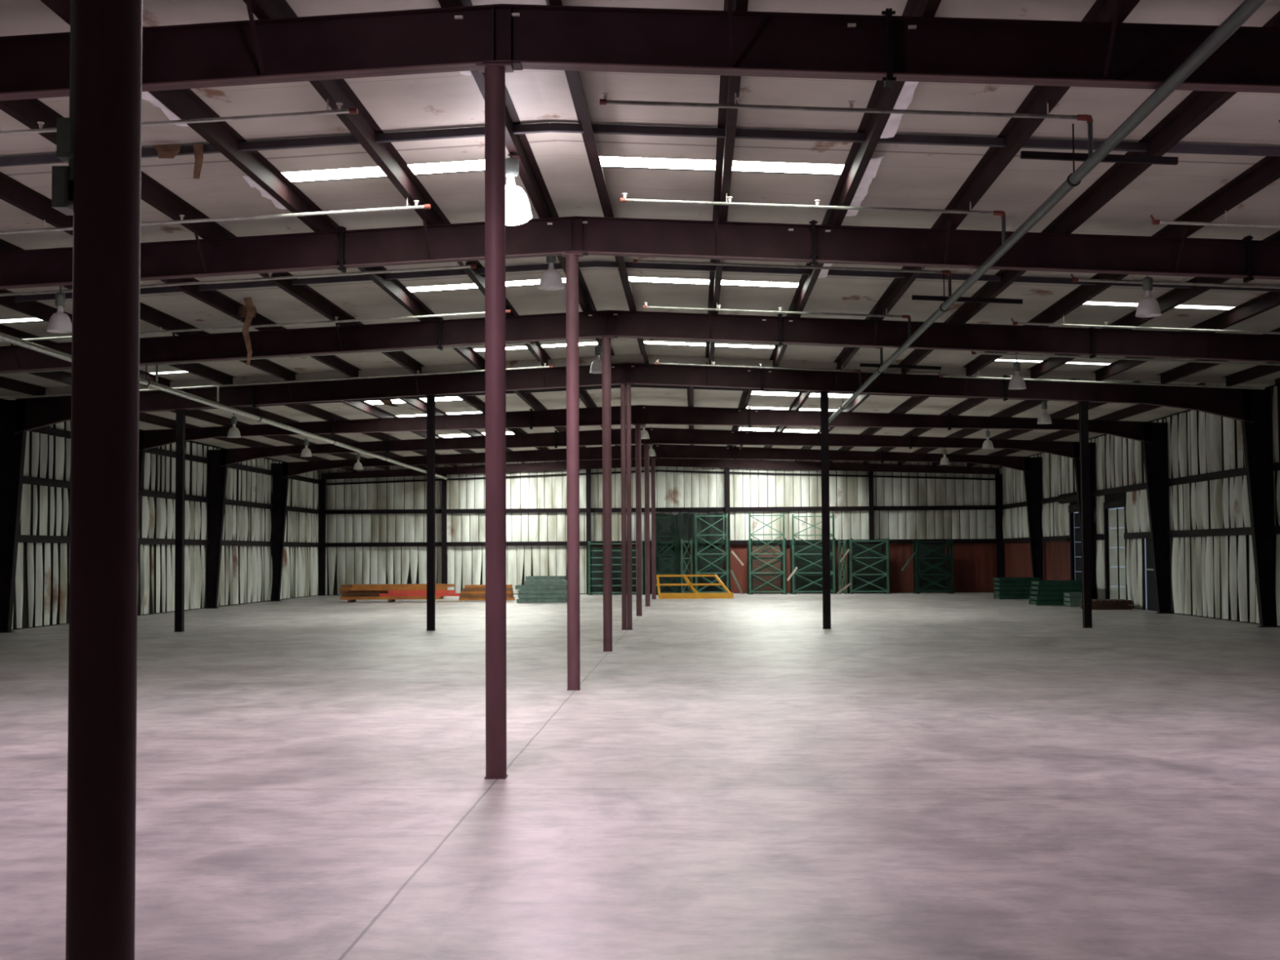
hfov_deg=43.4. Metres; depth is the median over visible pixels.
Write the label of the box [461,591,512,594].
beam
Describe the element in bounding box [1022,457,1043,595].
wall column
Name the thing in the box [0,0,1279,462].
ceiling
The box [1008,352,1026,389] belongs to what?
lamp
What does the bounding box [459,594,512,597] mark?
beam
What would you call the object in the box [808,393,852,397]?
window
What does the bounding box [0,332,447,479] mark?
pipe
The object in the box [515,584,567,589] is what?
frame
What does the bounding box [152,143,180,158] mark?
scrap
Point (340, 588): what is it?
beam
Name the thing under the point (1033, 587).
frame
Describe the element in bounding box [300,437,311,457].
lamp
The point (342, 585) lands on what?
beam
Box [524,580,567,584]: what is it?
frame
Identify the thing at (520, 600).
frame
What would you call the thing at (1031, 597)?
frame
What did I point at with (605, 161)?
window
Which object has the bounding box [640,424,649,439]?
lamp
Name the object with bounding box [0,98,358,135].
pipe
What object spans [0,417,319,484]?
beam
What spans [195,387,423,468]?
roof purlin
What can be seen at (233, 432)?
lamp
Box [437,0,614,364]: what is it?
roof purlin
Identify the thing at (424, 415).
window
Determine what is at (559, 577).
frame
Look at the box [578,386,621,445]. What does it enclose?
roof purlin
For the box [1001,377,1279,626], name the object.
wall
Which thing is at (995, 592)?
frame
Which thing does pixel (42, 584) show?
wall
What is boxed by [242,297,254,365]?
scrap
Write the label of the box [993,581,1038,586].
frame
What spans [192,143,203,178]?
scrap
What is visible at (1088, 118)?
pipe
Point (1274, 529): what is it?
wall girt
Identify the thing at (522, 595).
frame
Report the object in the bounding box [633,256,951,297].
pipe
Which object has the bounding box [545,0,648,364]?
roof purlin
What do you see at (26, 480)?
beam
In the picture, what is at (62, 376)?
roof purlin
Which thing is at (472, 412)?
window
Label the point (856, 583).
board
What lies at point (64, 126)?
electrical box
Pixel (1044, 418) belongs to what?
lamp
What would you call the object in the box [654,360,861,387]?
branch
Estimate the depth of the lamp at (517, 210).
16.39 m
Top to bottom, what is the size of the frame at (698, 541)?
2.200 m
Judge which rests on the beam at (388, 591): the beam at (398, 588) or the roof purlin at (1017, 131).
the beam at (398, 588)
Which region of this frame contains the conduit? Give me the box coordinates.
[68,0,75,180]
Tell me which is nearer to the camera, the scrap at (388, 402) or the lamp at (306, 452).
the scrap at (388, 402)
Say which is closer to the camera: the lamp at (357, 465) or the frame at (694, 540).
the lamp at (357, 465)
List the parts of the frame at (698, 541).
post, post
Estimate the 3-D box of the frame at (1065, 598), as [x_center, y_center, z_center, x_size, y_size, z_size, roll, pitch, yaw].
[12.890,3.518,47.477,0.600,0.130,0.780,0,-3,2]
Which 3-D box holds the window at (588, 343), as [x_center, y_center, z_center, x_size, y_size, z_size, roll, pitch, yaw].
[-1.388,-2.796,32.982,1.325,0.094,0.500,0,-3,2]
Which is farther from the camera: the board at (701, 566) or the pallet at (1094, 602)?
the board at (701, 566)
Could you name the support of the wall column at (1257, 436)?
on the floor
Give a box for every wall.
[0,398,319,630]
[319,459,1004,595]
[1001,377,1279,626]
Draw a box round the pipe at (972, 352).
[971,351,1279,365]
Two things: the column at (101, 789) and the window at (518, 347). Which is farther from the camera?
the window at (518, 347)
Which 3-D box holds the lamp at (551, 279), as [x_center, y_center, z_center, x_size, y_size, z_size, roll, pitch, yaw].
[-1.166,-2.827,21.141,0.336,0.621,0.336,0,-3,2]
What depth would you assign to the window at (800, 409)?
44.43 m
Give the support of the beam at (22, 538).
attached to the wall at (42, 584)
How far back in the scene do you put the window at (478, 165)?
17.78 m
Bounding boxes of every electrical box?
[51,165,73,215]
[56,117,74,164]
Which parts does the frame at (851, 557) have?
post, post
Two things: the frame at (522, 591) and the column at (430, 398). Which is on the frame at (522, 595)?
the frame at (522, 591)
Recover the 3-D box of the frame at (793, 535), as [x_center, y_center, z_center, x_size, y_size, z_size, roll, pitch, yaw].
[6.822,2.911,63.287,1.710,3.150,0.100,0,-3,2]
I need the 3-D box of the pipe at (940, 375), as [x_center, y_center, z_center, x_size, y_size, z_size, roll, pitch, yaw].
[9.566,-2.084,33.421,6.712,0.480,0.057,0,-3,2]
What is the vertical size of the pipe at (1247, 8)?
0.573 m
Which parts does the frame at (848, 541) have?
post, post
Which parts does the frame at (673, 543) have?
post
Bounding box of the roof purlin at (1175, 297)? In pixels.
[1027,230,1279,378]
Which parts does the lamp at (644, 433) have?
lamp shade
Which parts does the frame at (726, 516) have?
post, post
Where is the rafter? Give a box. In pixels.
[321,457,999,479]
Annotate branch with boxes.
[649,338,883,365]
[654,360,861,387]
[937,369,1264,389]
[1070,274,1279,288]
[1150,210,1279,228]
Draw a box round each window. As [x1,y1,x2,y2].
[0,317,43,323]
[151,370,187,374]
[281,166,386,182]
[364,399,404,404]
[396,413,426,417]
[406,283,478,292]
[408,160,484,173]
[420,396,462,401]
[439,434,470,437]
[446,411,482,414]
[474,346,527,351]
[482,431,514,435]
[505,278,565,286]
[541,342,597,347]
[599,156,715,169]
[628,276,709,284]
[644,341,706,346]
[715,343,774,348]
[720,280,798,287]
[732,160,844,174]
[738,427,775,431]
[746,406,788,409]
[751,391,799,395]
[783,429,818,432]
[799,408,836,411]
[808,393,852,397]
[995,359,1042,362]
[1066,361,1111,364]
[1083,301,1137,306]
[1174,304,1234,310]
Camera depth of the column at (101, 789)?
3.98 m
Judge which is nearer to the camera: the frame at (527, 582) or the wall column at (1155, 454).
the wall column at (1155, 454)
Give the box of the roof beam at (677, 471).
[324,470,995,485]
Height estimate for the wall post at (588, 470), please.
5.078 m
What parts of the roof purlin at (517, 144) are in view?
insulation strip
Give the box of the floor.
[0,591,1279,959]
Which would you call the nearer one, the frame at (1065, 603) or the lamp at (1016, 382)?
the lamp at (1016, 382)
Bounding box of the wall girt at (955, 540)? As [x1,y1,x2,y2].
[324,538,997,546]
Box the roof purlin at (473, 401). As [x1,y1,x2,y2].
[454,393,549,449]
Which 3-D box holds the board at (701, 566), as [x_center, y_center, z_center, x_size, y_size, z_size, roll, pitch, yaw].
[2.764,3.580,64.608,1.100,1.924,0.310,0,-3,2]
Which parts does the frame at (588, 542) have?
post, post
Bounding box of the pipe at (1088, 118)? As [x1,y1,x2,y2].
[599,93,1093,157]
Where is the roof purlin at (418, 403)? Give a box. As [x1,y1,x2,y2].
[377,377,524,462]
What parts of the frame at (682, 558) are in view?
post, post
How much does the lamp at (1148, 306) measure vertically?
0.660 m
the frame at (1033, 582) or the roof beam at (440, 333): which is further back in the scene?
the frame at (1033, 582)
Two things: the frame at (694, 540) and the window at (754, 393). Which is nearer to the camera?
the window at (754, 393)
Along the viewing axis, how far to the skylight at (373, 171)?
17.83 m
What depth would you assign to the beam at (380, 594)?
55.60 m
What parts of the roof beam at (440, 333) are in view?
splice plate, splice plate, splice plate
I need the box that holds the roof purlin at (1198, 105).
[897,10,1279,373]
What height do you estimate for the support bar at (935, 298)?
0.135 m
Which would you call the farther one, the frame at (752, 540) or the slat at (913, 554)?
the frame at (752, 540)
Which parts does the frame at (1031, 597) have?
rail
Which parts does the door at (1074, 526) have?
frame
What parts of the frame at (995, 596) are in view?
rail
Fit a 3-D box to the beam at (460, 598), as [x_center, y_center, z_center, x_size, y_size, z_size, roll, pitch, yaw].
[-5.370,4.165,56.386,1.924,0.100,0.160,0,-3,2]
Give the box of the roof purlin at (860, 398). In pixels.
[794,393,871,461]
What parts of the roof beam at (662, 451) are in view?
splice plate, splice plate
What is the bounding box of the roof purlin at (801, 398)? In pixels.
[764,391,812,448]
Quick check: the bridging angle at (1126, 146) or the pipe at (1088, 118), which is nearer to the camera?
the pipe at (1088, 118)
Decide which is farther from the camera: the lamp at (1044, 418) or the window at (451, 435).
the window at (451, 435)
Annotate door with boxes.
[1057,491,1081,580]
[1103,499,1129,599]
[1145,537,1157,611]
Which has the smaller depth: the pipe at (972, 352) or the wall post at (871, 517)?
the pipe at (972, 352)
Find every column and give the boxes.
[0,399,26,632]
[65,0,142,959]
[137,431,145,542]
[173,408,187,631]
[206,449,227,608]
[269,462,288,601]
[425,394,436,631]
[475,63,513,778]
[560,253,582,690]
[598,336,613,651]
[620,384,632,630]
[632,424,643,616]
[642,444,650,606]
[649,457,656,599]
[818,391,831,629]
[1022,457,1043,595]
[1073,442,1097,599]
[1076,400,1092,627]
[1142,422,1173,613]
[1240,387,1279,627]
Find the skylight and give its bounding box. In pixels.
[0,166,1227,404]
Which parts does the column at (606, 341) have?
cap plate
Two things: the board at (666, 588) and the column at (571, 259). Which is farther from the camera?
the board at (666, 588)
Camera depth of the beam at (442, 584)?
55.65 m
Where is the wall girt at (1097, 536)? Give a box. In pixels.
[1093,533,1103,539]
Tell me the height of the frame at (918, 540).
2.120 m
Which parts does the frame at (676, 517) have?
post, post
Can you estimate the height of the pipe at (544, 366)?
0.802 m
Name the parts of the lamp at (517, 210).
lamp shade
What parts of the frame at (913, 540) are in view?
post, post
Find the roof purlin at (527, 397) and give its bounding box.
[513,390,586,447]
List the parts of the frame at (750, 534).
post, post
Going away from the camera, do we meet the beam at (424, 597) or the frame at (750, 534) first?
the beam at (424, 597)
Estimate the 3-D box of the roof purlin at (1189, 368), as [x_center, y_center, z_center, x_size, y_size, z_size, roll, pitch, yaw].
[10.671,-2.854,19.301,0.165,0.200,30.610,0,-3,2]
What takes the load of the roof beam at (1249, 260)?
on the column at (571, 259)
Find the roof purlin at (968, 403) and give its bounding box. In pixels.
[863,376,1010,463]
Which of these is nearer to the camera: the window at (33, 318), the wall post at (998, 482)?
the window at (33, 318)
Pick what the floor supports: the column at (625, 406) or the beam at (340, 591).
the column at (625, 406)
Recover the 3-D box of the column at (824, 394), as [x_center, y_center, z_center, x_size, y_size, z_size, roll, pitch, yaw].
[4.001,0.640,34.701,0.240,5.124,0.180,0,-3,2]
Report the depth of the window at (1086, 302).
25.77 m
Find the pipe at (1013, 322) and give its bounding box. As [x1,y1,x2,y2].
[1010,315,1279,334]
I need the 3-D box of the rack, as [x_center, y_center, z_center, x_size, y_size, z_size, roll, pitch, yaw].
[-0.884,3.632,64.730,2.100,1.874,0.310,0,-3,2]
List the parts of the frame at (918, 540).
post, post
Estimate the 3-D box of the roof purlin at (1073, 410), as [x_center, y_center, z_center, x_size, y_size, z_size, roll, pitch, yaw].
[11.292,-1.351,49.876,0.165,0.200,30.420,0,-3,2]
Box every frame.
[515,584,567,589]
[516,598,567,602]
[518,589,567,593]
[518,593,567,598]
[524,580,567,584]
[525,575,566,580]
[587,541,643,595]
[587,555,621,595]
[590,541,644,595]
[655,515,678,595]
[656,538,679,595]
[656,573,733,598]
[658,540,675,591]
[680,538,693,592]
[693,540,726,591]
[694,513,728,592]
[697,538,730,591]
[746,539,783,594]
[748,512,785,594]
[751,537,787,594]
[790,539,832,594]
[791,513,835,594]
[794,537,836,594]
[838,539,847,594]
[847,538,885,593]
[849,537,888,594]
[851,537,889,593]
[912,539,950,593]
[915,539,953,593]
[918,539,954,593]
[993,577,1040,581]
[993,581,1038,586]
[993,586,1037,590]
[993,590,1030,595]
[993,594,1035,599]
[1028,600,1069,605]
[1029,595,1063,599]
[1030,590,1082,595]
[1031,580,1081,585]
[1031,585,1082,590]
[1063,591,1082,597]
[1063,596,1082,601]
[1063,601,1080,606]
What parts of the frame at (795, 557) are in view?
post, post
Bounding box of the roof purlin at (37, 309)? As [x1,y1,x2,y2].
[0,288,235,384]
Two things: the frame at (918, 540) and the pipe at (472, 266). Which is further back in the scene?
the frame at (918, 540)
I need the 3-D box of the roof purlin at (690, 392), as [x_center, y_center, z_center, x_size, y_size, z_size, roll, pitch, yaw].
[1.600,-1.687,50.222,0.165,0.200,30.420,0,-3,2]
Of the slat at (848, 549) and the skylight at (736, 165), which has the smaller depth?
the skylight at (736, 165)
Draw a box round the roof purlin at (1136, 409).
[966,382,1204,466]
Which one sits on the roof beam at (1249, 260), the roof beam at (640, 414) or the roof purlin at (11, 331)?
the roof purlin at (11, 331)
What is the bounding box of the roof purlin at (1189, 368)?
[1158,327,1279,383]
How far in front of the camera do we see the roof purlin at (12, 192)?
22.85 m
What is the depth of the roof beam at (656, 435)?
50.15 m
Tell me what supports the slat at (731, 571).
on the floor
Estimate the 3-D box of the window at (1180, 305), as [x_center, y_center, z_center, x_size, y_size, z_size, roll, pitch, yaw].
[8.806,-2.784,25.676,1.325,0.094,0.400,0,-3,2]
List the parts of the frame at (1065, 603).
rail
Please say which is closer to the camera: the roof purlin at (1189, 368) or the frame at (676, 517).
the roof purlin at (1189, 368)
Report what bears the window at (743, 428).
attached to the ceiling
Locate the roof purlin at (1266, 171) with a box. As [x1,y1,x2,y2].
[962,155,1279,376]
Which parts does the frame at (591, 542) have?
post, post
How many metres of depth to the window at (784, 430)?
52.13 m
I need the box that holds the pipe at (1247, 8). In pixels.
[828,0,1267,423]
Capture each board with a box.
[436,600,463,602]
[658,544,688,593]
[698,545,722,591]
[752,546,780,593]
[795,544,831,592]
[853,544,883,592]
[915,543,946,592]
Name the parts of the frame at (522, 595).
rail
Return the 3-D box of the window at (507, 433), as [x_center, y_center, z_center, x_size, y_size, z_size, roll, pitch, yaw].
[-4.449,-1.528,52.555,1.325,0.086,1.700,0,-3,2]
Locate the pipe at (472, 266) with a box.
[0,261,476,296]
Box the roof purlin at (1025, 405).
[897,378,1075,464]
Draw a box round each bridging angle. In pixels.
[0,122,1279,166]
[14,261,1279,302]
[138,384,1068,413]
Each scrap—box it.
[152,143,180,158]
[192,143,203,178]
[237,305,256,317]
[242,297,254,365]
[380,400,399,406]
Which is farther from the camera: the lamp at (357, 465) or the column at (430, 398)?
the lamp at (357, 465)
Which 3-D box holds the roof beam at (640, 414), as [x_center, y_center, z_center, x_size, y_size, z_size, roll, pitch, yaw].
[-0.045,-1.421,42.570,26.850,1.117,0.200,0,-3,2]
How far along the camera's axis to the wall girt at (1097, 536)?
49.03 m
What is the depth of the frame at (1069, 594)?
47.10 m
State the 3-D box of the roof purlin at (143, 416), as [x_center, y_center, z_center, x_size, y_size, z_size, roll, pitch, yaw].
[-12.134,-1.120,50.666,0.165,0.200,30.420,0,-3,2]
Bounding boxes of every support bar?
[859,363,941,369]
[911,294,1022,304]
[1020,151,1177,164]
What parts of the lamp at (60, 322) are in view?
lamp shade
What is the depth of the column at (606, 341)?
27.17 m
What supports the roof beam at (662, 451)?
on the column at (652, 460)
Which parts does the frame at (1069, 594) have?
rail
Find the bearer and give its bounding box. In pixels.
[387,599,395,602]
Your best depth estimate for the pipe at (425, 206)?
18.25 m
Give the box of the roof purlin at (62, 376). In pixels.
[27,370,71,385]
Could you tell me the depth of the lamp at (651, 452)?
55.02 m
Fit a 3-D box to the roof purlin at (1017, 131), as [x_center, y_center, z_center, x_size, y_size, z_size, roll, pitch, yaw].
[3.748,-3.139,19.550,0.165,0.200,30.610,0,-3,2]
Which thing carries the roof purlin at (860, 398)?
on the roof beam at (656, 435)
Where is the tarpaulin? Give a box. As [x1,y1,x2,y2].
[655,512,723,543]
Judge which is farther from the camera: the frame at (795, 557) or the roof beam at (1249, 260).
the frame at (795, 557)
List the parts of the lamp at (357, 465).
lamp shade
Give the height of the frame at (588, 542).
2.130 m
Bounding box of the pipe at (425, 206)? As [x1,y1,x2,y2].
[0,197,431,234]
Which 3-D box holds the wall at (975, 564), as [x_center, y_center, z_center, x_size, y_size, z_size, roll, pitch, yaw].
[0.747,1.587,65.308,28.450,6.050,0.100,0,-3,2]
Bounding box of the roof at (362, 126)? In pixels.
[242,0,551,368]
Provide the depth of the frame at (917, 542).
63.10 m
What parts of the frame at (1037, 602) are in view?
rail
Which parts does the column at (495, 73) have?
cap plate, plate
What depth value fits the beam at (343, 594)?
55.85 m
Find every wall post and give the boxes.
[318,479,325,595]
[441,474,446,583]
[586,468,591,594]
[724,467,730,591]
[868,471,874,544]
[995,474,1004,590]
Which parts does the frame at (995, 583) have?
rail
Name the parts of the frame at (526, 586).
rail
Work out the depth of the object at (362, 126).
16.36 m
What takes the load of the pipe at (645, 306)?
attached to the pipe at (1247, 8)
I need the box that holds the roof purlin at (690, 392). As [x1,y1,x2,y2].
[687,386,693,444]
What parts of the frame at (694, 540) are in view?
post, post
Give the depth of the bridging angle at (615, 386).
38.91 m
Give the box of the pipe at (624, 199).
[620,192,1005,244]
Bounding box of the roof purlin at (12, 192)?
[0,171,361,377]
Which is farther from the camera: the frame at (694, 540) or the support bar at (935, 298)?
the frame at (694, 540)
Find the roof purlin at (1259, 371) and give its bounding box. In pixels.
[1222,362,1279,386]
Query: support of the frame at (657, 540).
on the floor
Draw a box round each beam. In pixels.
[0,0,1279,101]
[0,210,1279,288]
[0,310,1279,373]
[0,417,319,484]
[13,362,1253,433]
[17,534,319,546]
[22,475,319,514]
[138,404,1152,450]
[219,427,1079,466]
[282,444,1030,477]
[338,586,398,590]
[339,590,387,593]
[339,595,440,599]
[341,583,440,587]
[342,593,379,596]
[350,586,447,590]
[352,583,454,587]
[379,593,460,596]
[387,590,455,593]
[458,597,514,600]
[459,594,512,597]
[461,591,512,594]
[462,587,512,591]
[464,584,511,587]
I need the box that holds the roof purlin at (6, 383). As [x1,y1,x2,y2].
[0,376,48,397]
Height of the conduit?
2.650 m
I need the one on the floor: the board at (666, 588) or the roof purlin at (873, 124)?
the board at (666, 588)
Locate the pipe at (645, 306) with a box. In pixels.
[643,302,911,337]
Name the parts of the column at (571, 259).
cap plate, plate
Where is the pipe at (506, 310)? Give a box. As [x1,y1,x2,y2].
[0,309,511,342]
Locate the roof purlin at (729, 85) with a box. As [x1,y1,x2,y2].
[705,0,748,364]
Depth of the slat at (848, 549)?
63.13 m
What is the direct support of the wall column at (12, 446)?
on the floor
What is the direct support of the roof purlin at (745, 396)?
on the roof beam at (656, 435)
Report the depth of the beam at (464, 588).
56.34 m
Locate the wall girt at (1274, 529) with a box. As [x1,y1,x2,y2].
[1124,525,1279,538]
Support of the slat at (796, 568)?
attached to the frame at (793, 535)
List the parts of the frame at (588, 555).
post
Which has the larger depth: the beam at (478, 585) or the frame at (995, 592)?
the beam at (478, 585)
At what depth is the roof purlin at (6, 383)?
34.14 m
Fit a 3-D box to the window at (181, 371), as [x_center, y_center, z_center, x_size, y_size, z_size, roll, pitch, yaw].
[-9.668,-2.300,33.923,1.325,0.094,0.400,0,-3,2]
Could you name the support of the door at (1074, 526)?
in the wall at (1214, 577)
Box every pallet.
[1080,599,1133,604]
[1080,604,1133,609]
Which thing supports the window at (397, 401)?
attached to the ceiling
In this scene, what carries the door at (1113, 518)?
in the wall at (1214, 577)
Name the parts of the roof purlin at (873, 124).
insulation strip, insulation strip, insulation strip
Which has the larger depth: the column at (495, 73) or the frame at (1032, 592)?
the frame at (1032, 592)
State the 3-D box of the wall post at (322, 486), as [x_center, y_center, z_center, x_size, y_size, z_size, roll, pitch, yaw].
[-12.952,2.340,65.565,0.240,4.730,0.217,0,-3,2]
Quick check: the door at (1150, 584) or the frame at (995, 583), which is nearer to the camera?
the door at (1150, 584)
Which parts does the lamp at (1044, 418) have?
lamp shade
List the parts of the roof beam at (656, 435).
splice plate, splice plate, splice plate, splice plate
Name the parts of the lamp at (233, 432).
lamp shade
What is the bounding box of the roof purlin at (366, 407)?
[338,400,476,453]
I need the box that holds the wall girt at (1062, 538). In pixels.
[1001,535,1069,542]
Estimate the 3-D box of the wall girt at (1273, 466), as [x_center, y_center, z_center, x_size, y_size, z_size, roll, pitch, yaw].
[13.623,-0.095,38.226,0.076,0.172,53.250,0,-3,2]
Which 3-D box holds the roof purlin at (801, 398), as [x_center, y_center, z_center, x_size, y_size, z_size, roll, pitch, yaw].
[4.369,-1.591,50.123,0.165,0.200,30.420,0,-3,2]
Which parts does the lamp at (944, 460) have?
lamp shade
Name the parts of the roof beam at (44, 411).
splice plate, splice plate, splice plate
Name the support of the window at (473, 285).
attached to the ceiling
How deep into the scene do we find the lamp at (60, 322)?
20.93 m
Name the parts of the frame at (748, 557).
post, post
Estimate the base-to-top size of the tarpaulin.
1.230 m
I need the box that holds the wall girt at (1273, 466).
[1000,462,1279,509]
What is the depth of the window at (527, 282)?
25.41 m
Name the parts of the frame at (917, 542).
post, post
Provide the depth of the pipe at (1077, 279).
21.64 m
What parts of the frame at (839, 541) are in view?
post, post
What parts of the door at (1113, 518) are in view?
rail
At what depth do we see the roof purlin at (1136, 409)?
43.06 m
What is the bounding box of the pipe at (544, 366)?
[5,361,552,401]
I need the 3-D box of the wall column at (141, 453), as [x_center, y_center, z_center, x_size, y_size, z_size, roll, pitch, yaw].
[-13.539,1.190,42.913,0.677,4.979,0.260,0,-3,2]
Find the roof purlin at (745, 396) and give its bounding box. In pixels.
[726,388,753,446]
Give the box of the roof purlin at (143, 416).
[66,393,355,471]
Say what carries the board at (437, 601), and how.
on the floor
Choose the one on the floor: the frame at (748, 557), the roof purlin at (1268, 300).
the frame at (748, 557)
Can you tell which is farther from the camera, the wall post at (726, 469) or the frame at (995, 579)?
the wall post at (726, 469)
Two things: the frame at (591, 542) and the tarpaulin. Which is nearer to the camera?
the frame at (591, 542)
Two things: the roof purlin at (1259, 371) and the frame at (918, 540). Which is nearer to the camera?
the roof purlin at (1259, 371)
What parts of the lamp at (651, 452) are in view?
lamp shade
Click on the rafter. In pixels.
(668, 462)
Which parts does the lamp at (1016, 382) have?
lamp shade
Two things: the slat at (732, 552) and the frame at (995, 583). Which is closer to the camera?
the frame at (995, 583)
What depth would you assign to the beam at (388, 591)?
55.60 m
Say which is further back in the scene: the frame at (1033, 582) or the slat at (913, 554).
the slat at (913, 554)
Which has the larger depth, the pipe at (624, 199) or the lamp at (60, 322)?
the lamp at (60, 322)
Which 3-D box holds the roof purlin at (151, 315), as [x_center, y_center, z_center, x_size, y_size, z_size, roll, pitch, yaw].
[-8.069,-2.917,19.944,0.165,0.200,30.610,0,-3,2]
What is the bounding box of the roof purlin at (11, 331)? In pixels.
[0,324,173,386]
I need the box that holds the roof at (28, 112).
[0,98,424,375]
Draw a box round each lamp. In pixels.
[46,285,71,333]
[226,413,240,437]
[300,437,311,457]
[353,453,363,469]
[505,154,532,225]
[538,255,564,290]
[589,340,601,373]
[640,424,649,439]
[648,444,656,456]
[939,448,949,464]
[982,428,993,448]
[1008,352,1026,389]
[1036,400,1052,424]
[1135,275,1161,317]
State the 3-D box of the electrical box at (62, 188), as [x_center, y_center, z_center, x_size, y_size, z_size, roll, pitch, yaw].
[-1.455,-0.738,4.107,0.055,0.105,0.106,0,-3,2]
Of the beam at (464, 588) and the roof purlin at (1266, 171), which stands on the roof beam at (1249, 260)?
the roof purlin at (1266, 171)
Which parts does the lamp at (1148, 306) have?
lamp shade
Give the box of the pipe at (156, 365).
[0,342,534,382]
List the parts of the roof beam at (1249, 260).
splice plate, splice plate, splice plate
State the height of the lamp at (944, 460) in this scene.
0.568 m
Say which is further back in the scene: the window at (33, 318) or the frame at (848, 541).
the frame at (848, 541)
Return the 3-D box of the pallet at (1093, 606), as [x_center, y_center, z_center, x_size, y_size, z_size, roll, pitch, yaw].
[13.116,3.569,45.264,1.200,0.125,1.040,0,-3,2]
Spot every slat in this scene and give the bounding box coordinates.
[730,569,742,594]
[731,551,743,565]
[786,567,797,581]
[836,582,851,594]
[840,548,849,562]
[901,552,915,571]
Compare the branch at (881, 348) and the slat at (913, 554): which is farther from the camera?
the slat at (913, 554)
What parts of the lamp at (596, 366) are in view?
lamp shade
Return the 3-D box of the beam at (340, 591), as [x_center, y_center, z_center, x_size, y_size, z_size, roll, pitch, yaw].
[-8.660,3.882,55.900,3.507,0.100,0.170,0,-3,2]
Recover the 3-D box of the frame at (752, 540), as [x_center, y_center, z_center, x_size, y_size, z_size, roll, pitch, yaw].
[5.080,3.411,63.605,1.460,2.200,0.100,0,-3,2]
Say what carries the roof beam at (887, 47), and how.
on the column at (495, 73)
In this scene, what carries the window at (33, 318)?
attached to the ceiling
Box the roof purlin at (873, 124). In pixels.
[769,0,941,367]
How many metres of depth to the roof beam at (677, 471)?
65.23 m
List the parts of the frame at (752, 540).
post, post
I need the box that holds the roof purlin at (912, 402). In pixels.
[829,374,946,462]
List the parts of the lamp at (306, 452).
lamp shade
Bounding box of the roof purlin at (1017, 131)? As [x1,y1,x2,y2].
[833,0,1140,369]
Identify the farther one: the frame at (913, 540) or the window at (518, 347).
the frame at (913, 540)
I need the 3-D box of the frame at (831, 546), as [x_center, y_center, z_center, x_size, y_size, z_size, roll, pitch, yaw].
[6.794,3.436,63.825,1.710,2.150,0.100,0,-3,2]
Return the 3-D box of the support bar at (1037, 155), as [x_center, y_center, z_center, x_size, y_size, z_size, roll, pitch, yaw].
[4.030,-2.828,14.133,1.363,0.135,0.050,0,-3,2]
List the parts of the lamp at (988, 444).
lamp shade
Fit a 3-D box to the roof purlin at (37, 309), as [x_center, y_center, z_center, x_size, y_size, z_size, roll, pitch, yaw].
[-9.453,-2.839,19.988,0.165,0.200,30.610,0,-3,2]
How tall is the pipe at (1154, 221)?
0.480 m
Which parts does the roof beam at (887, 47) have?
splice plate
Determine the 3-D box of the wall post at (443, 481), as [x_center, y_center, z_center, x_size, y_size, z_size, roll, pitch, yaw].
[-7.956,2.223,65.400,0.180,4.890,0.217,0,-3,2]
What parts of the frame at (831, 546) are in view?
post, post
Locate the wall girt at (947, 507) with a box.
[324,505,996,514]
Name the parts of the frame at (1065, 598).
rail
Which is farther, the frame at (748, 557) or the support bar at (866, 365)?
the frame at (748, 557)
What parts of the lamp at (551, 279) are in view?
lamp shade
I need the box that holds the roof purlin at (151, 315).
[0,238,297,382]
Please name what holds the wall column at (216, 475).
on the floor
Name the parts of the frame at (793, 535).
post, post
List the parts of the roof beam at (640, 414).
splice plate, splice plate, splice plate, splice plate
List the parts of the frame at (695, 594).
rail, rail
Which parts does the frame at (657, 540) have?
post, post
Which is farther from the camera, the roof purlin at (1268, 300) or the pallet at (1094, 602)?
the pallet at (1094, 602)
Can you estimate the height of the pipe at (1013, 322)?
0.480 m
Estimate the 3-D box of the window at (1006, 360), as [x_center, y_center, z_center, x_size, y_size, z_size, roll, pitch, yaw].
[7.681,-2.496,33.339,1.325,0.094,0.400,0,-3,2]
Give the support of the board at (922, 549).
on the floor
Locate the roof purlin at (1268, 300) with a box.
[1093,291,1279,381]
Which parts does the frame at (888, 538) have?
post, post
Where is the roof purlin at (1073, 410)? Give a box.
[932,380,1139,466]
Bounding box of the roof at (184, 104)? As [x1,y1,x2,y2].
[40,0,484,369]
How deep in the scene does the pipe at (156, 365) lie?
30.07 m

